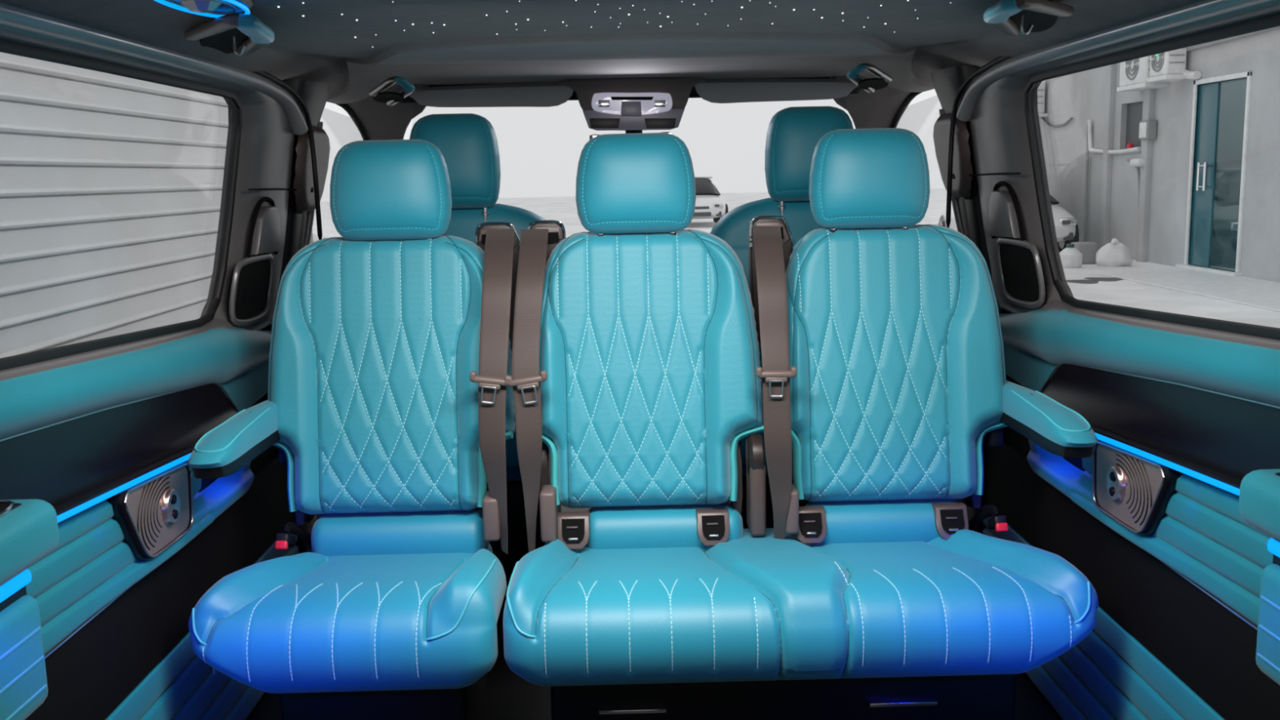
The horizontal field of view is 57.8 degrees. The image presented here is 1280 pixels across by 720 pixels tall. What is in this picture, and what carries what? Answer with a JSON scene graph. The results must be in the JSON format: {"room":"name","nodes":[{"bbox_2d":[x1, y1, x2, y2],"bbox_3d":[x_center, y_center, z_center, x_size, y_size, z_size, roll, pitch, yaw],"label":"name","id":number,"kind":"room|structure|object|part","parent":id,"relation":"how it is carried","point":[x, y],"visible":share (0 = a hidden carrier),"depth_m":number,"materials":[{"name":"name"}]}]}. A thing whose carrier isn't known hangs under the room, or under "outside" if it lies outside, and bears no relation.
{"room":"vehicle interior","nodes":[
{"label":"vehicle interior","id":0,"kind":"room"},
{"bbox_2d":[198,325,278,492],"bbox_3d":[-0.907,0.592,1.195,0.048,0.850,3.800,-1,9,-1],"label":"wall","id":1,"kind":"structure","parent":0,"point":[262,460],"depth_m":2.79,"materials":[{"name":"black"}]},
{"bbox_2d":[0,328,299,719],"bbox_3d":[-0.859,0.424,1.802,0.086,0.978,2.450,-1,9,-1],"label":"door","id":2,"kind":"structure","parent":1,"relation":"in","point":[117,641],"depth_m":1.97,"materials":[{"name":"teal leather"}]},
{"bbox_2d":[0,498,58,719],"bbox_3d":[-0.798,0.382,1.114,0.102,0.287,0.865,-1,9,-1],"label":"console","id":3,"kind":"object","parent":2,"relation":"attached to","point":[29,531],"visible":1,"depth_m":1.46,"materials":[{"name":"teal leather"}]},
{"bbox_2d":[0,502,22,512],"bbox_3d":[-0.809,0.247,1.090,0.062,0.008,0.780,-1,9,-1],"label":"tray","id":4,"kind":"object","parent":3,"relation":"on","point":[4,507],"depth_m":1.45,"materials":[{"name":"black"}]},
{"bbox_2d":[53,447,194,522],"bbox_3d":[-0.849,0.254,1.421,0.030,0.114,1.590,-1,9,-1],"label":"light","id":5,"kind":"object","parent":2,"relation":"attached to","point":[84,477],"depth_m":1.84,"materials":[{"name":"blue plastic"}]},
{"bbox_2d":[106,462,193,560],"bbox_3d":[-0.853,0.266,2.043,0.042,0.152,0.308,-1,9,-1],"label":"speaker","id":6,"kind":"object","parent":2,"relation":"attached to","point":[148,529],"visible":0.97,"depth_m":2.02},
{"bbox_2d":[126,466,189,555],"bbox_3d":[-0.848,0.266,2.043,0.006,0.138,0.281,-1,9,-1],"label":"grille","id":7,"kind":"object","parent":6,"relation":"attached to","point":[152,529],"depth_m":2.03,"materials":[{"name":"silver metal"}]},
{"bbox_2d":[0,2,322,380],"bbox_3d":[-0.834,-0.184,1.596,0.150,0.583,2.535,-1,9,-1],"label":"window","id":8,"kind":"structure","parent":1,"relation":"in","point":[264,119],"depth_m":2.43,"materials":[{"name":"grey plastic"}]},
{"bbox_3d":[-0.782,-0.397,1.519,0.039,0.122,2.449,-1,9,-1],"label":"rail","id":9,"kind":"part","parent":8,"relation":"part of","materials":[{"name":"grey plastic"}]},
{"bbox_2d":[269,79,329,553],"bbox_3d":[-0.869,0.015,2.992,0.195,1.420,0.260,-1,9,-1],"label":"seat belt","id":10,"kind":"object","parent":1,"relation":"attached to","point":[301,202],"depth_m":2.87,"materials":[{"name":"black fabric"}]},
{"bbox_2d":[0,0,1202,103],"bbox_3d":[0.003,-0.494,1.268,1.760,0.185,4.460,-1,9,-1],"label":"ceiling","id":11,"kind":"structure","parent":0,"point":[350,46],"depth_m":2.04,"materials":[{"name":"grey fabric"}]},
{"bbox_2d":[154,0,253,17],"bbox_3d":[-0.563,-0.459,1.488,0.098,0.026,0.294,-1,9,-1],"label":"recessed light","id":12,"kind":"object","parent":11,"relation":"in","point":[210,8],"visible":0.86,"depth_m":1.50,"materials":[{"name":"blue plastic"}]},
{"bbox_2d":[183,13,274,56],"bbox_3d":[-0.646,-0.501,1.815,0.120,0.038,0.624,-5,10,-23],"label":"handle","id":13,"kind":"object","parent":11,"relation":"attached to","point":[247,34],"visible":0.99,"depth_m":1.71,"materials":[{"name":"black"}]},
{"bbox_2d":[335,84,429,140],"bbox_3d":[-0.919,-0.623,4.012,0.285,0.648,1.210,-4,10,-17],"label":"trim","id":14,"kind":"structure","parent":11,"relation":"attached to","point":[374,120],"depth_m":3.58,"materials":[{"name":"grey plastic"}]},
{"bbox_2d":[368,75,414,106],"bbox_3d":[-0.648,-0.696,3.007,0.073,0.064,0.217,-7,11,-33],"label":"handle","id":15,"kind":"object","parent":11,"relation":"attached to","point":[408,88],"visible":1,"depth_m":2.97,"materials":[{"name":"black plastic"}]},
{"bbox_2d":[408,82,573,106],"bbox_3d":[-0.431,-0.770,3.382,0.499,0.070,0.035,-1,9,-1],"label":"sun visor","id":16,"kind":"object","parent":11,"relation":"attached to","point":[540,94],"visible":0.94,"depth_m":3.37,"materials":[{"name":"grey fabric"}]},
{"bbox_2d":[399,76,862,103],"bbox_3d":[-0.033,-0.664,3.961,1.720,0.520,0.913,-1,9,-1],"label":"window","id":17,"kind":"structure","parent":11,"relation":"attached to","point":[408,100],"depth_m":3.48,"materials":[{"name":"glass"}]},
{"bbox_2d":[589,129,672,139],"bbox_3d":[-0.020,-0.686,3.571,0.272,0.136,0.092,-1,9,-1],"label":"mirror","id":18,"kind":"object","parent":17,"relation":"attached to","point":[591,136],"visible":0.08,"depth_m":3.59,"materials":[{"name":"black plastic"}]},
{"bbox_2d":[558,78,705,130],"bbox_3d":[-0.023,-0.744,3.373,0.426,0.151,0.083,-1,9,-1],"label":"console","id":19,"kind":"object","parent":11,"relation":"attached to","point":[625,104],"visible":1,"depth_m":3.36,"materials":[{"name":"grey plastic"}]},
{"bbox_2d":[598,99,609,106],"bbox_3d":[-0.104,-0.738,3.340,0.033,0.021,0.004,-1,9,-1],"label":"reading lamp","id":20,"kind":"object","parent":19,"relation":"attached to","point":[602,103],"depth_m":3.34,"materials":[{"name":"silver metal"}]},
{"bbox_2d":[591,92,672,115],"bbox_3d":[-0.023,-0.741,3.356,0.234,0.065,0.022,-1,9,-1],"label":"lamp","id":21,"kind":"object","parent":19,"relation":"attached to","point":[602,103],"depth_m":3.34,"materials":[{"name":"silver"}]},
{"bbox_2d":[582,108,684,130],"bbox_3d":[-0.018,-0.697,3.369,0.297,0.060,0.010,-1,9,-1],"label":"switch","id":22,"kind":"object","parent":19,"relation":"attached to","point":[597,119],"depth_m":3.36,"materials":[{"name":"black plastic"}]},
{"bbox_2d":[654,99,665,106],"bbox_3d":[0.058,-0.739,3.343,0.033,0.021,0.004,-1,9,-1],"label":"reading lamp","id":23,"kind":"object","parent":19,"relation":"attached to","point":[658,103],"depth_m":3.34,"materials":[{"name":"silver metal"}]},
{"bbox_2d":[693,78,857,103],"bbox_3d":[0.396,-0.789,3.392,0.493,0.071,0.035,-1,9,-1],"label":"sun visor","id":24,"kind":"object","parent":11,"relation":"attached to","point":[763,90],"visible":0.92,"depth_m":3.38,"materials":[{"name":"grey fabric"}]},
{"bbox_2d":[846,62,892,93],"bbox_3d":[0.603,-0.733,3.021,0.074,0.065,0.218,5,11,32],"label":"handle","id":25,"kind":"object","parent":11,"relation":"attached to","point":[867,85],"visible":1,"depth_m":2.99,"materials":[{"name":"black plastic"}]},
{"bbox_2d":[829,75,921,128],"bbox_3d":[0.853,-0.664,4.033,0.284,0.648,1.210,1,9,16],"label":"trim","id":26,"kind":"structure","parent":11,"relation":"attached to","point":[884,108],"depth_m":3.60,"materials":[{"name":"grey plastic"}]},
{"bbox_2d":[983,0,1073,35],"bbox_3d":[0.596,-0.519,1.765,0.118,0.038,0.554,2,10,22],"label":"handle","id":27,"kind":"object","parent":11,"relation":"attached to","point":[1010,17],"visible":1,"depth_m":1.70,"materials":[{"name":"black"}]},
{"bbox_2d":[1009,0,1057,32],"bbox_3d":[0.604,-0.535,1.798,0.084,0.005,0.483,2,10,20],"label":"coat hook","id":28,"kind":"object","parent":27,"relation":"on","point":[1039,21],"depth_m":1.84,"materials":[{"name":"black plastic"}]},
{"bbox_2d":[245,503,1062,719],"bbox_3d":[0.031,0.902,2.018,2.050,0.060,5.500,-1,9,-1],"label":"floor","id":29,"kind":"structure","parent":0,"point":[509,696],"depth_m":2.64,"materials":[{"name":"black carpet"}]},
{"bbox_2d":[187,139,519,719],"bbox_3d":[-0.528,0.202,2.282,0.557,1.258,0.594,-1,9,3],"label":"passenger seat","id":30,"kind":"object","parent":29,"relation":"on","point":[388,410],"visible":1,"depth_m":2.34,"materials":[{"name":"teal leather"}]},
{"bbox_3d":[-0.763,0.127,2.257,0.074,0.058,0.498,-1,9,-1],"label":"armrest","id":31,"kind":"part","parent":30,"relation":"part of","materials":[{"name":"teal leather"}]},
{"bbox_2d":[188,543,506,693],"bbox_3d":[-0.538,0.470,2.290,0.554,0.208,0.500,-1,9,-1],"label":"seat cushion","id":32,"kind":"object","parent":30,"relation":"on","point":[333,617],"depth_m":2.07,"materials":[{"name":"teal leather"}]},
{"bbox_3d":[-0.514,0.666,2.382,0.360,0.212,0.330,-1,9,-1],"label":"seat","id":33,"kind":"part","parent":30,"relation":"part of","materials":[{"name":"black plastic"}]},
{"bbox_3d":[-0.517,0.034,2.412,0.508,0.575,0.233,-1,9,-1],"label":"backrest","id":34,"kind":"part","parent":30,"relation":"part of","materials":[{"name":"teal leather"}]},
{"bbox_3d":[-0.296,0.068,2.271,0.032,0.037,0.006,-1,9,-1],"label":"latch plate","id":35,"kind":"part","parent":30,"relation":"part of","materials":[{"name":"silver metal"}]},
{"bbox_2d":[475,222,519,346],"bbox_3d":[-0.296,-0.158,2.479,0.099,0.275,0.065,-1,9,-1],"label":"belt","id":36,"kind":"object","parent":30,"relation":"attached to","point":[481,231],"depth_m":2.44,"materials":[{"name":"brown fabric"}]},
{"bbox_2d":[408,113,561,613],"bbox_3d":[-0.449,0.003,3.258,0.520,1.340,0.594,-1,9,-1],"label":"seat","id":37,"kind":"object","parent":29,"relation":"on","point":[468,144],"visible":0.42,"depth_m":2.92,"materials":[{"name":"teal leather"}]},
{"bbox_3d":[-0.396,-0.374,2.966,0.012,0.090,0.012,-1,9,-1],"label":"headrest post","id":38,"kind":"part","parent":37,"relation":"part of","materials":[{"name":"silver metal"}]},
{"bbox_3d":[-0.448,-0.057,3.034,0.520,0.694,0.171,-1,9,-1],"label":"backrest","id":39,"kind":"part","parent":37,"relation":"part of","materials":[{"name":"teal leather"}]},
{"bbox_3d":[-0.440,0.478,3.361,0.400,0.369,0.460,-1,9,-1],"label":"seat","id":40,"kind":"part","parent":37,"relation":"part of","materials":[{"name":"teal leather"}]},
{"bbox_2d":[710,106,853,528],"bbox_3d":[0.430,-0.017,3.268,0.520,1.340,0.594,-1,9,-1],"label":"seat","id":41,"kind":"object","parent":29,"relation":"on","point":[793,134],"visible":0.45,"depth_m":2.93,"materials":[{"name":"teal leather"}]},
{"bbox_3d":[0.432,-0.077,3.044,0.520,0.694,0.171,-1,9,-1],"label":"backrest","id":42,"kind":"part","parent":41,"relation":"part of","materials":[{"name":"teal leather"}]},
{"bbox_3d":[0.440,0.458,3.372,0.400,0.369,0.460,-1,9,-1],"label":"seat","id":43,"kind":"part","parent":41,"relation":"part of","materials":[{"name":"teal leather"}]},
{"bbox_3d":[0.363,-0.391,2.976,0.012,0.090,0.012,-1,9,-1],"label":"headrest post","id":44,"kind":"part","parent":41,"relation":"part of","materials":[{"name":"silver metal"}]},
{"bbox_2d":[502,128,1098,719],"bbox_3d":[0.283,0.183,2.287,1.083,1.262,0.571,-1,9,-1],"label":"seat","id":45,"kind":"object","parent":29,"relation":"on","point":[635,380],"visible":1,"depth_m":2.35,"materials":[{"name":"teal leather"}]},
{"bbox_3d":[-0.217,0.068,2.272,0.032,0.037,0.006,-1,9,-1],"label":"latch plate","id":46,"kind":"part","parent":45,"relation":"part of","materials":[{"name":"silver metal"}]},
{"bbox_2d":[527,220,565,264],"bbox_3d":[-0.202,-0.161,2.480,0.096,0.275,0.065,-1,9,-1],"label":"outlet","id":47,"kind":"object","parent":45,"relation":"attached to","point":[556,230],"depth_m":2.43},
{"bbox_3d":[0.015,0.021,2.420,0.480,0.576,0.230,-1,9,-1],"label":"backrest","id":48,"kind":"part","parent":45,"relation":"part of","materials":[{"name":"teal leather"}]},
{"bbox_2d":[747,215,794,344],"bbox_3d":[0.280,-0.172,2.486,0.095,0.275,0.065,-1,9,-1],"label":"belt","id":49,"kind":"object","parent":45,"relation":"attached to","point":[764,221],"depth_m":2.45,"materials":[{"name":"brown fabric"}]},
{"bbox_3d":[0.268,0.056,2.278,0.030,0.035,0.006,-1,9,-1],"label":"latch plate","id":50,"kind":"part","parent":45,"relation":"part of","materials":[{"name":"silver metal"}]},
{"bbox_3d":[0.276,0.648,2.392,0.900,0.212,0.330,-1,9,-1],"label":"seat","id":51,"kind":"part","parent":45,"relation":"part of","materials":[{"name":"black plastic"}]},
{"bbox_2d":[502,528,1098,686],"bbox_3d":[0.290,0.453,2.297,1.081,0.204,0.506,-1,9,-1],"label":"seat cushion","id":52,"kind":"object","parent":45,"relation":"on","point":[585,606],"depth_m":2.08,"materials":[{"name":"teal leather"}]},
{"bbox_3d":[0.526,0.010,2.423,0.472,0.576,0.235,-1,9,-1],"label":"backrest","id":53,"kind":"part","parent":45,"relation":"part of","materials":[{"name":"teal leather"}]},
{"bbox_3d":[0.773,0.092,2.276,0.074,0.058,0.498,-1,9,-1],"label":"armrest","id":54,"kind":"part","parent":45,"relation":"part of","materials":[{"name":"teal leather"}]},
{"bbox_2d":[857,77,888,89],"bbox_3d":[0.611,-0.722,3.036,0.046,0.026,0.187,4,11,31],"label":"coat hook","id":55,"kind":"object","parent":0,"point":[882,82],"depth_m":3.03,"materials":[{"name":"black plastic"}]},
{"bbox_2d":[1002,308,1085,471],"bbox_3d":[0.964,0.550,1.217,0.048,0.850,3.800,-1,9,-1],"label":"wall","id":56,"kind":"structure","parent":0,"point":[1020,442],"depth_m":2.79,"materials":[{"name":"black"}]},
{"bbox_2d":[930,66,1002,533],"bbox_3d":[0.856,-0.025,3.013,0.195,1.420,0.260,-1,9,-1],"label":"belt","id":57,"kind":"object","parent":56,"relation":"attached to","point":[966,201],"depth_m":2.89,"materials":[{"name":"black fabric"}]},
{"bbox_2d":[946,0,1279,350],"bbox_3d":[0.846,-0.223,1.616,0.150,0.583,2.535,-1,9,-1],"label":"window","id":58,"kind":"structure","parent":56,"relation":"in","point":[1000,105],"depth_m":2.46,"materials":[{"name":"grey plastic"}]},
{"bbox_3d":[0.787,-0.433,1.538,0.039,0.122,2.449,-1,9,-1],"label":"rail","id":59,"kind":"part","parent":58,"relation":"part of","materials":[{"name":"grey plastic"}]},
{"bbox_2d":[982,309,1279,719],"bbox_3d":[0.893,0.384,1.823,0.086,0.978,2.450,-1,9,0],"label":"door","id":60,"kind":"structure","parent":56,"relation":"in","point":[1173,636],"depth_m":2.00,"materials":[{"name":"teal leather"}]},
{"bbox_2d":[1092,440,1182,535],"bbox_3d":[0.875,0.227,2.064,0.042,0.152,0.308,-1,9,-1],"label":"speaker","id":61,"kind":"object","parent":60,"relation":"attached to","point":[1140,506],"visible":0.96,"depth_m":2.05},
{"bbox_2d":[1096,444,1162,530],"bbox_3d":[0.869,0.227,2.064,0.006,0.138,0.281,-1,9,-1],"label":"grille","id":62,"kind":"object","parent":61,"relation":"attached to","point":[1137,505],"depth_m":2.05,"materials":[{"name":"silver metal"}]},
{"bbox_2d":[1090,426,1241,495],"bbox_3d":[0.886,0.214,1.442,0.030,0.114,1.590,-1,9,-1],"label":"light","id":63,"kind":"object","parent":60,"relation":"attached to","point":[1209,458],"depth_m":1.85,"materials":[{"name":"blue plastic"}]},
{"bbox_2d":[1239,469,1279,685],"bbox_3d":[0.848,0.344,1.134,0.102,0.287,0.865,-1,9,-1],"label":"console","id":64,"kind":"object","parent":60,"relation":"attached to","point":[1260,490],"visible":1,"depth_m":1.51,"materials":[{"name":"teal leather"}]},
{"label":"outside","id":65,"kind":"structure","parent":0,"visible":0},
{"bbox_2d":[312,188,1279,328],"bbox_3d":[9.436,-4.727,38.893,100.000,0.200,102.000,-1,9,-1],"label":"ground","id":66,"kind":"structure","parent":65,"point":[1123,292],"depth_m":17.17,"materials":[{"name":"concrete"}]},
{"bbox_2d":[0,52,313,358],"bbox_3d":[-2.466,-1.013,4.306,0.400,3.900,8.100,-1,9,-1],"label":"roller shutter","id":67,"kind":"object","parent":66,"relation":"on","point":[111,185],"visible":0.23,"depth_m":5.08,"materials":[{"name":"grey paint"}]},
{"bbox_2d":[692,176,728,222],"bbox_3d":[1.668,-4.894,35.672,1.810,1.469,4.365,-1,9,-1],"label":"parked car","id":68,"kind":"object","parent":66,"relation":"on","point":[708,203],"visible":0.52,"depth_m":34.09,"materials":[{"name":"white paint"}]},
{"bbox_2d":[694,206,709,208],"bbox_3d":[1.705,-4.404,33.592,0.600,0.080,0.090,-1,9,-1],"label":"grille","id":69,"kind":"object","parent":68,"relation":"attached to","point":[695,207],"depth_m":33.55,"materials":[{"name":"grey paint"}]},
{"bbox_2d":[693,212,711,217],"bbox_3d":[1.708,-4.223,33.628,0.720,0.130,0.115,-1,9,-1],"label":"grille","id":70,"kind":"object","parent":68,"relation":"attached to","point":[696,214],"depth_m":33.58,"materials":[{"name":"grey paint"}]},
{"bbox_2d":[715,211,721,216],"bbox_3d":[2.287,-4.244,33.682,0.160,0.130,0.120,-1,9,-1],"label":"vent","id":71,"kind":"object","parent":68,"relation":"attached to","point":[717,213],"depth_m":33.62,"materials":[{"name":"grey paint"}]},
{"bbox_2d":[938,195,1079,252],"bbox_3d":[6.786,-2.749,21.613,1.810,1.469,4.365,-1,9,4],"label":"parked car","id":72,"kind":"object","parent":66,"relation":"on","point":[1066,227],"visible":0.23,"depth_m":19.90,"materials":[{"name":"white paint"}]},
{"bbox_2d":[1062,232,1073,239],"bbox_3d":[7.222,-2.087,19.578,0.160,0.130,0.120,-1,9,4],"label":"vent","id":73,"kind":"object","parent":72,"relation":"attached to","point":[1066,236],"depth_m":19.51,"materials":[{"name":"grey paint"}]},
{"bbox_2d":[1059,244,1082,267],"bbox_3d":[6.734,-1.634,18.166,0.360,0.359,0.360,-1,9,-1],"label":"water jug","id":74,"kind":"object","parent":66,"relation":"on","point":[1070,256],"visible":0.92,"depth_m":18.04,"materials":[{"name":"white plastic"}]},
{"bbox_2d":[1066,279,1098,284],"bbox_3d":[6.057,-1.069,15.868,0.513,0.004,0.605,-1,9,-1],"label":"wet patch","id":75,"kind":"object","parent":66,"relation":"on","point":[1082,281],"visible":0.81,"depth_m":15.87,"materials":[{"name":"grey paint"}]},
{"bbox_2d":[1071,241,1097,264],"bbox_3d":[7.187,-1.735,18.804,0.320,0.339,0.320,-1,9,-1],"label":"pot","id":76,"kind":"object","parent":66,"relation":"on","point":[1088,250],"visible":0.7,"depth_m":18.65,"materials":[{"name":"grey paint"}]},
{"bbox_2d":[1084,277,1123,281],"bbox_3d":[6.504,-1.125,16.159,0.495,0.004,0.631,-1,9,-1],"label":"wet patch","id":77,"kind":"object","parent":66,"relation":"on","point":[1104,279],"visible":1,"depth_m":16.14,"materials":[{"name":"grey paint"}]},
{"bbox_2d":[1095,238,1133,266],"bbox_3d":[7.457,-1.704,18.275,0.547,0.433,0.550,-1,9,-1],"label":"sack","id":78,"kind":"object","parent":66,"relation":"on","point":[1114,253],"visible":1,"depth_m":18.14,"materials":[{"name":"white plastic"}]},
{"bbox_2d":[1039,26,1279,282],"bbox_3d":[10.721,-3.744,14.256,5.170,5.600,25.000,-1,9,-1],"label":"building","id":79,"kind":"structure","parent":66,"relation":"on","point":[1246,66],"depth_m":18.44,"materials":[{"name":"grey paint"}]},
{"bbox_2d":[1037,80,1048,117],"bbox_3d":[7.923,-5.224,23.267,0.380,0.709,0.489,-1,9,-1],"label":"air conditioner","id":80,"kind":"object","parent":79,"relation":"attached to","point":[1041,90],"visible":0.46,"depth_m":23.06,"materials":[{"name":"white plastic"}]},
{"bbox_3d":[7.902,-5.258,23.261,0.300,0.639,0.429,-1,9,-1],"label":"casing","id":81,"kind":"part","parent":80,"relation":"part of","materials":[{"name":"white plastic"}]},
{"bbox_2d":[1041,116,1073,128],"bbox_3d":[8.072,-4.709,22.596,0.050,0.378,1.810,-1,9,-1],"label":"cable","id":82,"kind":"object","parent":79,"relation":"attached to","point":[1043,118],"visible":0.92,"depth_m":22.42,"materials":[{"name":"grey paint"}]},
{"bbox_2d":[1083,124,1088,241],"bbox_3d":[8.127,-3.120,21.102,0.060,2.304,0.115,-1,9,-1],"label":"pipe","id":83,"kind":"object","parent":79,"relation":"attached to","point":[1086,168],"visible":0.93,"depth_m":21.11,"materials":[{"name":"grey paint"}]},
{"bbox_2d":[1087,120,1141,154],"bbox_3d":[8.124,-3.857,19.937,0.070,0.631,2.125,-1,9,-1],"label":"pipe","id":84,"kind":"object","parent":79,"relation":"attached to","point":[1089,122],"visible":1,"depth_m":20.43,"materials":[{"name":"white plastic"}]},
{"bbox_2d":[1126,142,1133,148],"bbox_3d":[8.197,-3.574,19.395,0.110,0.100,0.110,-1,9,-1],"label":"container","id":85,"kind":"object","parent":79,"relation":"on","point":[1129,145],"visible":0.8,"depth_m":19.36,"materials":[{"name":"red plastic"}]},
{"bbox_2d":[1126,158,1140,214],"bbox_3d":[8.161,-2.659,19.154,0.050,1.325,0.624,-1,9,-1],"label":"pipe","id":86,"kind":"object","parent":79,"relation":"attached to","point":[1127,159],"visible":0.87,"depth_m":18.95,"materials":[{"name":"grey paint"}]},
{"bbox_2d":[1129,158,1144,166],"bbox_3d":[8.093,-3.203,18.807,0.200,0.125,0.310,-1,9,-1],"label":"wall lamp","id":87,"kind":"object","parent":79,"relation":"attached to","point":[1135,162],"visible":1,"depth_m":18.69,"materials":[{"name":"white plastic"}]},
{"bbox_2d":[1116,55,1169,91],"bbox_3d":[7.992,-4.655,18.425,0.383,0.692,1.054,-1,9,-1],"label":"air conditioner","id":88,"kind":"object","parent":79,"relation":"attached to","point":[1134,73],"visible":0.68,"depth_m":18.30,"materials":[{"name":"white plastic"}]},
{"bbox_2d":[1124,57,1138,79],"bbox_3d":[7.813,-4.686,18.417,0.026,0.478,0.461,-1,9,-1],"label":"fan grille","id":89,"kind":"object","parent":88,"relation":"attached to","point":[1131,67],"depth_m":18.43,"materials":[{"name":"grey paint"}]},
{"bbox_3d":[7.973,-4.689,18.419,0.300,0.622,0.994,-1,9,-1],"label":"casing","id":90,"kind":"part","parent":88,"relation":"part of","materials":[{"name":"white plastic"}]},
{"bbox_2d":[1138,120,1156,140],"bbox_3d":[8.113,-3.674,18.538,0.165,0.302,0.310,-1,9,-1],"label":"meter box","id":91,"kind":"object","parent":79,"relation":"attached to","point":[1148,128],"visible":1,"depth_m":18.40,"materials":[{"name":"grey paint"}]},
{"bbox_3d":[8.038,-3.673,18.538,0.015,0.242,0.250,-1,9,-1],"label":"box door","id":92,"kind":"part","parent":91,"relation":"part of","materials":[{"name":"white plastic"}]},
{"bbox_2d":[1146,47,1186,82],"bbox_3d":[8.005,-4.537,17.545,0.385,0.609,0.645,-1,9,-1],"label":"air conditioner","id":93,"kind":"object","parent":79,"relation":"attached to","point":[1168,66],"visible":0.67,"depth_m":17.29,"materials":[{"name":"white plastic"}]},
{"bbox_2d":[1151,52,1164,71],"bbox_3d":[7.827,-4.568,17.537,0.026,0.418,0.404,-1,9,-1],"label":"fan grille","id":94,"kind":"object","parent":93,"relation":"attached to","point":[1157,60],"depth_m":17.53,"materials":[{"name":"grey paint"}]},
{"bbox_2d":[1182,69,1201,79],"bbox_3d":[8.143,-4.388,17.377,0.120,0.431,0.901,-1,9,-1],"label":"pipe","id":95,"kind":"object","parent":79,"relation":"attached to","point":[1192,75],"visible":0.51,"depth_m":17.05,"materials":[{"name":"white plastic"}]},
{"bbox_2d":[1189,82,1221,267],"bbox_3d":[8.247,-2.629,16.599,0.130,2.640,1.407,-1,9,-1],"label":"door","id":96,"kind":"structure","parent":79,"relation":"attached to","point":[1209,95],"depth_m":16.95,"materials":[{"name":"teal paint"}]},
{"bbox_3d":[8.197,-2.679,16.939,0.040,0.406,0.228,-1,9,-1],"label":"pull handle","id":97,"kind":"part","parent":96,"relation":"part of","materials":[{"name":"silver metal"}]},
{"bbox_3d":[8.242,-2.639,16.597,0.220,2.780,1.717,-1,9,-1],"label":"door frame","id":98,"kind":"part","parent":79,"relation":"part of","materials":[{"name":"white plastic"}]},
{"bbox_2d":[1100,271,1279,311],"bbox_3d":[7.593,-0.106,9.581,1.598,0.025,14.717,-1,9,-1],"label":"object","id":99,"kind":"structure","parent":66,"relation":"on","point":[1246,291],"depth_m":14.85,"materials":[{"name":"white concrete"}]},
{"bbox_2d":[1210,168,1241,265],"bbox_3d":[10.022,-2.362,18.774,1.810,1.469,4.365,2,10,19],"label":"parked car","id":100,"kind":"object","parent":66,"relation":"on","point":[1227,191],"visible":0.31,"depth_m":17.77,"materials":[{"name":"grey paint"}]}
]}

